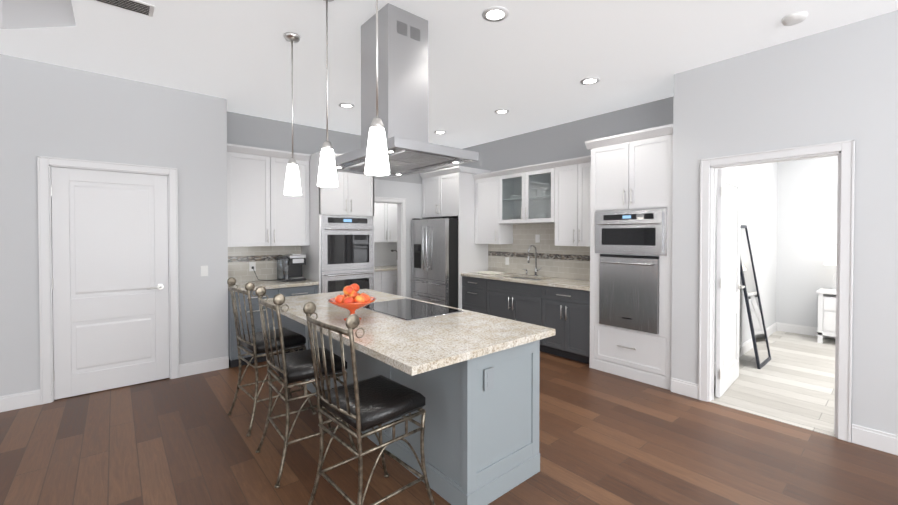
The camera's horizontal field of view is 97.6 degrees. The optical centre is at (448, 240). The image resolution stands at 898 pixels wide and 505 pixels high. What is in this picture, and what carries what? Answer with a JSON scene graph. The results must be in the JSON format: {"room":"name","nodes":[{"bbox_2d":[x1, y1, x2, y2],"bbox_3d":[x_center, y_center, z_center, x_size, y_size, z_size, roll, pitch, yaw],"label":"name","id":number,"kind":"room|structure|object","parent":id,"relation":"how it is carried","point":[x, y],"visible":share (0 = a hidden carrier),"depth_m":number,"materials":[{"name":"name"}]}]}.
{"room":"kitchen","nodes":[
{"label":"kitchen","id":0,"kind":"room"},
{"bbox_2d":[0,54,228,395],"bbox_3d":[-4.461,-0.056,3.261,4.520,3.050,0.700,-1,1,-40],"label":"wall","id":1,"kind":"structure","parent":0,"point":[50,110],"depth_m":3.78,"materials":[{"name":"white paint"}]},
{"bbox_2d":[0,389,40,411],"bbox_3d":[-4.781,1.412,2.538,3.008,0.135,0.016,-1,1,-40],"label":"baseboard","id":2,"kind":"structure","parent":1,"relation":"attached to","point":[30,398],"depth_m":3.42,"materials":[{"name":"white wood"}]},
{"bbox_2d":[37,156,178,404],"bbox_3d":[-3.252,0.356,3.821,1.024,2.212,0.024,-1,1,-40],"label":"door frame","id":3,"kind":"structure","parent":1,"relation":"attached to","point":[44,163],"depth_m":3.54,"materials":[{"name":"white wood"}]},
{"bbox_2d":[51,167,168,399],"bbox_3d":[-3.268,0.393,3.836,0.866,2.122,0.096,-1,1,-40],"label":"door","id":4,"kind":"structure","parent":1,"relation":"in","point":[110,283],"depth_m":3.82,"materials":[{"name":"white wood"}]},
{"bbox_2d":[179,356,228,377],"bbox_3d":[-2.690,1.388,4.319,0.478,0.135,0.016,-1,1,-40],"label":"baseboard","id":5,"kind":"structure","parent":1,"relation":"attached to","point":[187,369],"depth_m":4.31,"materials":[{"name":"white wood"}]},
{"bbox_2d":[201,266,207,275],"bbox_3d":[-2.685,0.338,4.313,0.070,0.115,0.008,-1,1,-40],"label":"light switch","id":6,"kind":"object","parent":1,"relation":"attached to","point":[204,270],"visible":1,"depth_m":4.31,"materials":[{"name":"white plastic"}]},
{"bbox_2d":[227,111,449,297],"bbox_3d":[-1.353,-0.095,6.183,4.000,3.050,0.122,-1,1,-40],"label":"wall","id":7,"kind":"structure","parent":0,"point":[242,129],"depth_m":5.61,"materials":[{"name":"grey paint"}]},
{"bbox_2d":[228,246,300,281],"bbox_3d":[-2.443,0.301,5.173,0.990,0.453,0.011,-1,1,-40],"label":"backsplash","id":8,"kind":"structure","parent":7,"relation":"attached to","point":[264,258],"depth_m":5.11,"materials":[{"name":"tile"}]},
{"bbox_2d":[249,262,268,280],"bbox_3d":[-2.410,0.404,5.129,0.338,0.245,0.101,-1,1,-40],"label":"power cord","id":9,"kind":"object","parent":8,"relation":"attached to","point":[252,266],"visible":0.94,"depth_m":5.07,"materials":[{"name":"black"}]},
{"bbox_2d":[227,143,310,246],"bbox_3d":[-2.341,-0.526,5.007,1.035,1.205,0.375,-1,1,-40],"label":"upper cabinet","id":10,"kind":"object","parent":7,"relation":"attached to","point":[263,209],"visible":0.9,"depth_m":4.87,"materials":[{"name":"white wood"}]},
{"bbox_2d":[374,197,405,296],"bbox_3d":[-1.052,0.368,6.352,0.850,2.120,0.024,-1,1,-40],"label":"door frame","id":11,"kind":"structure","parent":7,"relation":"attached to","point":[397,200],"depth_m":6.59,"materials":[{"name":"white wood"}]},
{"bbox_2d":[374,242,396,265],"bbox_3d":[-1.485,-0.112,7.517,2.470,3.050,0.120,-1,1,-40],"label":"wall","id":12,"kind":"structure","parent":0,"point":[384,255],"depth_m":7.64,"materials":[{"name":"white paint"}]},
{"bbox_2d":[374,203,396,241],"bbox_3d":[-1.249,-0.466,7.413,1.018,1.000,0.331,-1,1,-40],"label":"upper cabinet","id":13,"kind":"object","parent":12,"relation":"attached to","point":[385,222],"visible":0.27,"depth_m":7.25,"materials":[{"name":"white wood"}]},
{"bbox_2d":[0,351,897,504],"bbox_3d":[0.303,1.522,3.071,11.740,0.100,10.440,-1,1,-40],"label":"floor","id":14,"kind":"structure","parent":0,"point":[605,438],"depth_m":2.71,"materials":[{"name":"wood"}]},
{"bbox_2d":[227,277,315,436],"bbox_3d":[-1.499,0.890,3.300,0.565,1.157,0.511,-1,1,-44],"label":"stool","id":15,"kind":"object","parent":14,"relation":"on","point":[253,341],"visible":0.83,"depth_m":3.16,"materials":[{"name":"grey metal"}]},
{"bbox_2d":[228,279,318,367],"bbox_3d":[-2.243,0.990,4.938,1.002,0.915,0.638,-1,1,-40],"label":"base cabinet","id":16,"kind":"object","parent":14,"relation":"on","point":[285,289],"visible":0.33,"depth_m":4.63,"materials":[{"name":"grey wood"}]},
{"bbox_2d":[277,254,305,281],"bbox_3d":[-2.054,0.352,5.129,0.279,0.354,0.330,-1,1,-40],"label":"coffee maker","id":17,"kind":"object","parent":16,"relation":"on","point":[289,267],"visible":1,"depth_m":5.05,"materials":[{"name":"black plastic"}]},
{"bbox_2d":[255,286,356,487],"bbox_3d":[-0.981,0.898,2.698,0.574,1.158,0.529,-1,1,-40],"label":"stool","id":18,"kind":"object","parent":14,"relation":"on","point":[292,367],"visible":0.85,"depth_m":2.53,"materials":[{"name":"grey metal"}]},
{"bbox_2d":[301,151,374,292],"bbox_3d":[-1.512,0.152,5.495,0.845,2.575,0.721,-1,1,-40],"label":"tall cabinet","id":19,"kind":"object","parent":14,"relation":"on","point":[338,251],"visible":0.48,"depth_m":5.21,"materials":[{"name":"white wood"}]},
{"bbox_2d":[303,301,434,504],"bbox_3d":[-0.422,0.906,2.097,0.565,1.157,0.511,-1,1,-43],"label":"stool","id":20,"kind":"object","parent":14,"relation":"on","point":[366,404],"visible":1,"depth_m":1.98,"materials":[{"name":"grey metal"}]},
{"bbox_2d":[375,273,386,292],"bbox_3d":[-1.595,0.983,6.973,0.678,0.876,0.580,-1,1,-40],"label":"base cabinet","id":21,"kind":"object","parent":14,"relation":"on","point":[385,279],"depth_m":6.93,"materials":[{"name":"white wood"}]},
{"bbox_2d":[387,269,396,294],"bbox_3d":[-1.145,0.978,7.356,0.620,0.876,0.580,-1,1,-40],"label":"base cabinet","id":22,"kind":"object","parent":14,"relation":"on","point":[391,273],"depth_m":7.08,"materials":[{"name":"white wood"}]},
{"bbox_2d":[375,265,396,272],"bbox_3d":[-1.135,0.520,7.339,1.860,0.040,0.610,-1,1,-40],"label":"countertop","id":23,"kind":"structure","parent":22,"relation":"on","point":[378,269],"depth_m":7.00,"materials":[{"name":"beige stone"}]},
{"bbox_2d":[305,316,539,504],"bbox_3d":[-0.409,1.033,3.210,0.672,0.876,2.362,-1,1,-40],"label":"kitchen island","id":24,"kind":"object","parent":14,"relation":"on","point":[472,378],"depth_m":2.30,"materials":[{"name":"grey wood"}]},
{"bbox_2d":[262,293,493,376],"bbox_3d":[-0.764,0.579,2.885,0.530,0.040,2.460,-1,1,-40],"label":"island countertop","id":25,"kind":"structure","parent":24,"relation":"on","point":[411,348],"depth_m":2.27,"materials":[{"name":"beige stone"}]},
{"bbox_2d":[328,296,375,320],"bbox_3d":[-0.683,0.489,2.782,0.332,0.142,0.332,-1,1,-40],"label":"fruit bowl","id":26,"kind":"object","parent":25,"relation":"on","point":[352,308],"visible":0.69,"depth_m":2.68,"materials":[{"name":"orange glass"}]},
{"bbox_2d":[335,283,370,302],"bbox_3d":[-0.684,0.380,2.779,0.245,0.150,0.243,-1,1,-40],"label":"pile","id":27,"kind":"object","parent":26,"relation":"in","point":[350,295],"visible":0.9,"depth_m":2.71,"materials":[{"name":"orange food"}]},
{"bbox_2d":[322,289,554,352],"bbox_3d":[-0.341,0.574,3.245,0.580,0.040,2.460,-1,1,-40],"label":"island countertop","id":28,"kind":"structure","parent":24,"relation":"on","point":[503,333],"depth_m":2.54,"materials":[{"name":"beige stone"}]},
{"bbox_2d":[362,298,463,320],"bbox_3d":[-0.339,0.568,3.181,0.528,0.045,0.788,-1,1,-40],"label":"cooktop","id":29,"kind":"object","parent":28,"relation":"in","point":[406,309],"visible":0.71,"depth_m":3.10,"materials":[{"name":"black glass"}]},
{"bbox_2d":[410,217,457,307],"bbox_3d":[-0.040,0.530,6.591,0.942,1.790,0.910,-1,1,-40],"label":"fridge","id":30,"kind":"object","parent":14,"relation":"on","point":[434,260],"visible":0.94,"depth_m":6.17,"materials":[{"name":"silver metal"}]},
{"bbox_2d":[420,166,490,308],"bbox_3d":[0.092,0.137,6.655,0.705,2.575,1.010,-1,1,-40],"label":"upper cabinet","id":31,"kind":"object","parent":14,"relation":"on","point":[448,192],"visible":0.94,"depth_m":6.28,"materials":[{"name":"white wood"}]},
{"bbox_2d":[462,276,488,314],"bbox_3d":[0.621,0.994,6.126,0.600,0.876,0.588,-1,1,-40],"label":"base cabinet","id":32,"kind":"object","parent":14,"relation":"on","point":[475,293],"depth_m":5.92,"materials":[{"name":"grey wood"}]},
{"bbox_2d":[489,280,544,351],"bbox_3d":[1.110,1.001,5.552,0.600,0.876,1.038,-1,1,-40],"label":"base cabinet","id":33,"kind":"object","parent":14,"relation":"on","point":[525,303],"depth_m":5.29,"materials":[{"name":"grey wood"}]},
{"bbox_2d":[545,288,589,363],"bbox_3d":[1.609,1.009,4.966,0.600,0.876,0.733,-1,1,-40],"label":"base cabinet","id":34,"kind":"object","parent":14,"relation":"on","point":[561,306],"depth_m":4.71,"materials":[{"name":"grey wood"}]},
{"bbox_2d":[461,272,589,291],"bbox_3d":[1.128,0.544,5.502,0.630,0.040,2.183,-1,1,-40],"label":"countertop","id":35,"kind":"structure","parent":34,"relation":"on","point":[550,282],"depth_m":5.15,"materials":[{"name":"beige stone"}]},
{"bbox_2d":[478,271,504,274],"bbox_3d":[0.654,0.505,6.101,0.260,0.022,0.340,-1,1,-40],"label":"dish towel","id":36,"kind":"object","parent":35,"relation":"on","point":[490,272],"visible":1,"depth_m":6.02,"materials":[{"name":"white fabric"}]},
{"bbox_2d":[517,276,540,279],"bbox_3d":[1.096,0.654,5.572,0.430,0.206,0.721,-1,1,-40],"label":"sink","id":37,"kind":"object","parent":35,"relation":"in","point":[518,277],"depth_m":5.72,"materials":[{"name":"silver metal"}]},
{"bbox_2d":[527,245,541,275],"bbox_3d":[1.229,0.295,5.631,0.217,0.455,0.132,-1,1,-40],"label":"faucet","id":38,"kind":"object","parent":35,"relation":"on","point":[528,261],"visible":1,"depth_m":5.70,"materials":[{"name":"silver metal"}]},
{"bbox_2d":[585,124,672,389],"bbox_3d":[2.075,0.168,4.326,0.706,2.575,0.915,-1,1,-40],"label":"tall cabinet","id":39,"kind":"object","parent":14,"relation":"on","point":[631,210],"visible":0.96,"depth_m":4.09,"materials":[{"name":"white wood"}]},
{"bbox_2d":[0,0,897,148],"bbox_3d":[0.303,-1.778,3.027,11.740,0.400,10.440,-1,1,-40],"label":"ceiling","id":40,"kind":"structure","parent":0,"point":[529,65],"depth_m":3.26,"materials":[{"name":"white paint"}]},
{"bbox_2d":[0,0,75,28],"bbox_3d":[-3.488,-1.708,1.570,2.837,0.297,1.897,-1,1,-40],"label":"soffit","id":41,"kind":"object","parent":40,"relation":"attached to","point":[18,14],"visible":0.83,"depth_m":2.92,"materials":[{"name":"white paint"}]},
{"bbox_2d":[94,0,154,16],"bbox_3d":[-2.150,-1.567,2.595,0.320,0.009,0.170,-1,1,-40],"label":"ceiling vent","id":42,"kind":"object","parent":40,"relation":"in","point":[140,7],"visible":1,"depth_m":2.62,"materials":[{"name":"white metal"}]},
{"bbox_2d":[283,32,301,195],"bbox_3d":[-1.214,-0.965,3.046,0.129,1.224,0.129,-1,1,-40],"label":"pendant light","id":43,"kind":"object","parent":40,"relation":"hanging from","point":[292,185],"visible":1,"depth_m":3.02,"materials":[{"name":"white glass"}]},
{"bbox_2d":[317,0,337,186],"bbox_3d":[-0.775,-0.958,2.500,0.129,1.224,0.129,-1,1,-40],"label":"pendant light","id":44,"kind":"object","parent":40,"relation":"hanging from","point":[327,175],"visible":1,"depth_m":2.48,"materials":[{"name":"white glass"}]},
{"bbox_2d":[339,103,354,107],"bbox_3d":[-1.212,-1.594,4.655,0.184,0.010,0.184,-1,1,-40],"label":"recessed light","id":45,"kind":"object","parent":40,"relation":"in","point":[346,105],"visible":0.98,"depth_m":4.65,"materials":[{"name":"white"}]},
{"bbox_2d":[364,0,389,175],"bbox_3d":[-0.368,-0.951,2.007,0.129,1.224,0.129,-1,1,-40],"label":"pendant light","id":46,"kind":"object","parent":40,"relation":"hanging from","point":[377,163],"visible":1,"depth_m":1.98,"materials":[{"name":"white glass"}]},
{"bbox_2d":[335,3,478,177],"bbox_3d":[-0.394,-1.060,2.869,0.680,1.028,1.050,-1,1,-40],"label":"range hood","id":47,"kind":"object","parent":40,"relation":"hanging from","point":[403,75],"visible":0.85,"depth_m":2.71,"materials":[{"name":"silver metal"}]},
{"bbox_2d":[434,130,446,133],"bbox_3d":[-0.129,-1.610,5.866,0.184,0.010,0.184,-1,1,-40],"label":"recessed light","id":48,"kind":"object","parent":40,"relation":"in","point":[440,132],"visible":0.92,"depth_m":5.86,"materials":[{"name":"white"}]},
{"bbox_2d":[482,6,508,21],"bbox_3d":[0.322,-1.569,2.731,0.184,0.010,0.184,-1,1,-40],"label":"recessed light","id":49,"kind":"object","parent":40,"relation":"in","point":[495,13],"visible":1,"depth_m":2.72,"materials":[{"name":"white"}]},
{"bbox_2d":[495,109,508,113],"bbox_3d":[0.658,-1.597,4.881,0.184,0.010,0.184,-1,1,-40],"label":"recessed light","id":50,"kind":"object","parent":40,"relation":"in","point":[501,111],"visible":1,"depth_m":4.88,"materials":[{"name":"white"}]},
{"bbox_2d":[580,77,599,84],"bbox_3d":[1.403,-1.584,3.914,0.184,0.010,0.184,-1,1,-40],"label":"recessed light","id":51,"kind":"object","parent":40,"relation":"in","point":[589,80],"visible":0.98,"depth_m":3.90,"materials":[{"name":"white"}]},
{"bbox_2d":[781,11,807,25],"bbox_3d":[2.439,-1.556,2.774,0.144,0.036,0.144,-1,1,-40],"label":"smoke detector","id":52,"kind":"object","parent":40,"relation":"attached to","point":[794,18],"visible":1,"depth_m":2.75,"materials":[{"name":"white plastic"}]},
{"bbox_2d":[452,97,672,171],"bbox_3d":[1.333,-1.288,5.724,0.002,0.649,4.039,-1,1,-40],"label":"wall","id":53,"kind":"structure","parent":0,"point":[564,141],"depth_m":5.41,"materials":[{"name":"grey paint"}]},
{"bbox_2d":[472,171,515,243],"bbox_3d":[0.724,-0.490,6.194,0.331,1.100,0.589,-1,1,-40],"label":"upper cabinet","id":54,"kind":"object","parent":53,"relation":"attached to","point":[495,191],"depth_m":6.02,"materials":[{"name":"white wood"}]},
{"bbox_2d":[548,155,590,246],"bbox_3d":[1.712,-0.474,5.034,0.331,1.100,0.733,-1,1,-40],"label":"upper cabinet","id":55,"kind":"object","parent":53,"relation":"attached to","point":[558,193],"depth_m":4.98,"materials":[{"name":"white wood"}]},
{"bbox_2d":[708,331,836,437],"bbox_3d":[4.946,1.464,3.504,3.870,0.004,3.840,-1,1,-40],"label":"floor","id":56,"kind":"structure","parent":0,"point":[791,381],"depth_m":3.96,"materials":[{"name":"beige wood"}]},
{"bbox_2d":[740,225,770,368],"bbox_3d":[3.613,0.633,4.687,0.550,1.634,0.283,-1,1,-40],"label":"leaning mirror","id":57,"kind":"object","parent":56,"relation":"on","point":[755,316],"visible":0.79,"depth_m":4.67,"materials":[{"name":"grey mirror"}]},
{"bbox_2d":[816,288,835,343],"bbox_3d":[5.513,1.074,5.400,0.500,0.726,0.640,-1,1,-40],"label":"nightstand","id":58,"kind":"object","parent":56,"relation":"on","point":[826,312],"visible":0.42,"depth_m":5.42,"materials":[{"name":"white wood"}]},
{"bbox_2d":[824,246,836,290],"bbox_3d":[5.443,0.395,5.489,0.300,0.630,0.300,-1,1,-40],"label":"table lamp","id":59,"kind":"object","parent":58,"relation":"on","point":[831,257],"visible":0.42,"depth_m":5.47,"materials":[{"name":"white"}]},
{"bbox_2d":[671,10,897,434],"bbox_3d":[3.641,-0.041,2.123,0.120,3.050,4.460,-1,1,-40],"label":"wall","id":60,"kind":"structure","parent":0,"point":[838,84],"depth_m":3.07,"materials":[{"name":"white paint"}]},
{"bbox_2d":[715,169,744,397],"bbox_3d":[2.775,0.396,3.895,0.822,2.110,0.152,-1,1,-43],"label":"bedroom door","id":61,"kind":"structure","parent":60,"relation":"in","point":[728,285],"depth_m":3.80,"materials":[{"name":"white wood"}]},
{"bbox_2d":[688,322,777,393],"bbox_3d":[3.736,1.379,4.984,3.710,0.135,0.016,-1,1,-40],"label":"baseboard","id":62,"kind":"structure","parent":60,"relation":"attached to","point":[746,346],"depth_m":5.00,"materials":[{"name":"white wood"}]},
{"bbox_2d":[698,140,854,442],"bbox_3d":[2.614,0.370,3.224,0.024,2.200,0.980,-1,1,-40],"label":"door frame","id":63,"kind":"structure","parent":60,"relation":"attached to","point":[846,148],"depth_m":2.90,"materials":[{"name":"white wood"}]},
{"bbox_2d":[851,424,897,455],"bbox_3d":[3.976,1.423,1.645,0.016,0.135,3.208,-1,1,-40],"label":"baseboard","id":64,"kind":"structure","parent":60,"relation":"attached to","point":[875,439],"depth_m":2.77,"materials":[{"name":"white wood"}]},
{"bbox_2d":[776,156,837,326],"bbox_3d":[6.503,-0.075,4.731,0.120,3.050,3.960,-1,1,-40],"label":"wall","id":65,"kind":"structure","parent":0,"point":[806,213],"depth_m":5.93,"materials":[{"name":"white paint"}]},
{"bbox_2d":[778,322,834,338],"bbox_3d":[6.413,1.382,4.752,0.016,0.135,3.840,-1,1,-40],"label":"baseboard","id":66,"kind":"structure","parent":65,"relation":"attached to","point":[792,328],"depth_m":6.00,"materials":[{"name":"white"}]},
{"bbox_3d":[1.419,-0.089,5.734,0.120,3.050,4.160,-1,1,-40],"label":"wall","id":67,"kind":"structure","parent":0,"visible":0},
{"bbox_2d":[488,223,589,280],"bbox_3d":[1.365,0.140,5.699,0.011,0.763,2.185,-1,1,-40],"label":"backsplash","id":68,"kind":"structure","parent":67,"relation":"attached to","point":[568,262],"depth_m":5.73,"materials":[{"name":"tile"}]},
{"bbox_2d":[505,257,508,264],"bbox_3d":[0.920,0.330,6.208,0.008,0.118,0.075,-1,1,-40],"label":"electrical outlet plate","id":69,"kind":"object","parent":68,"relation":"attached to","point":[506,260],"visible":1,"depth_m":6.21,"materials":[{"name":"white plastic"}]},
{"bbox_2d":[535,234,539,242],"bbox_3d":[1.297,-0.024,5.761,0.008,0.118,0.075,-1,1,-40],"label":"switch plate","id":70,"kind":"object","parent":68,"relation":"attached to","point":[537,238],"visible":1,"depth_m":5.76,"materials":[{"name":"white plastic"}]}
]}

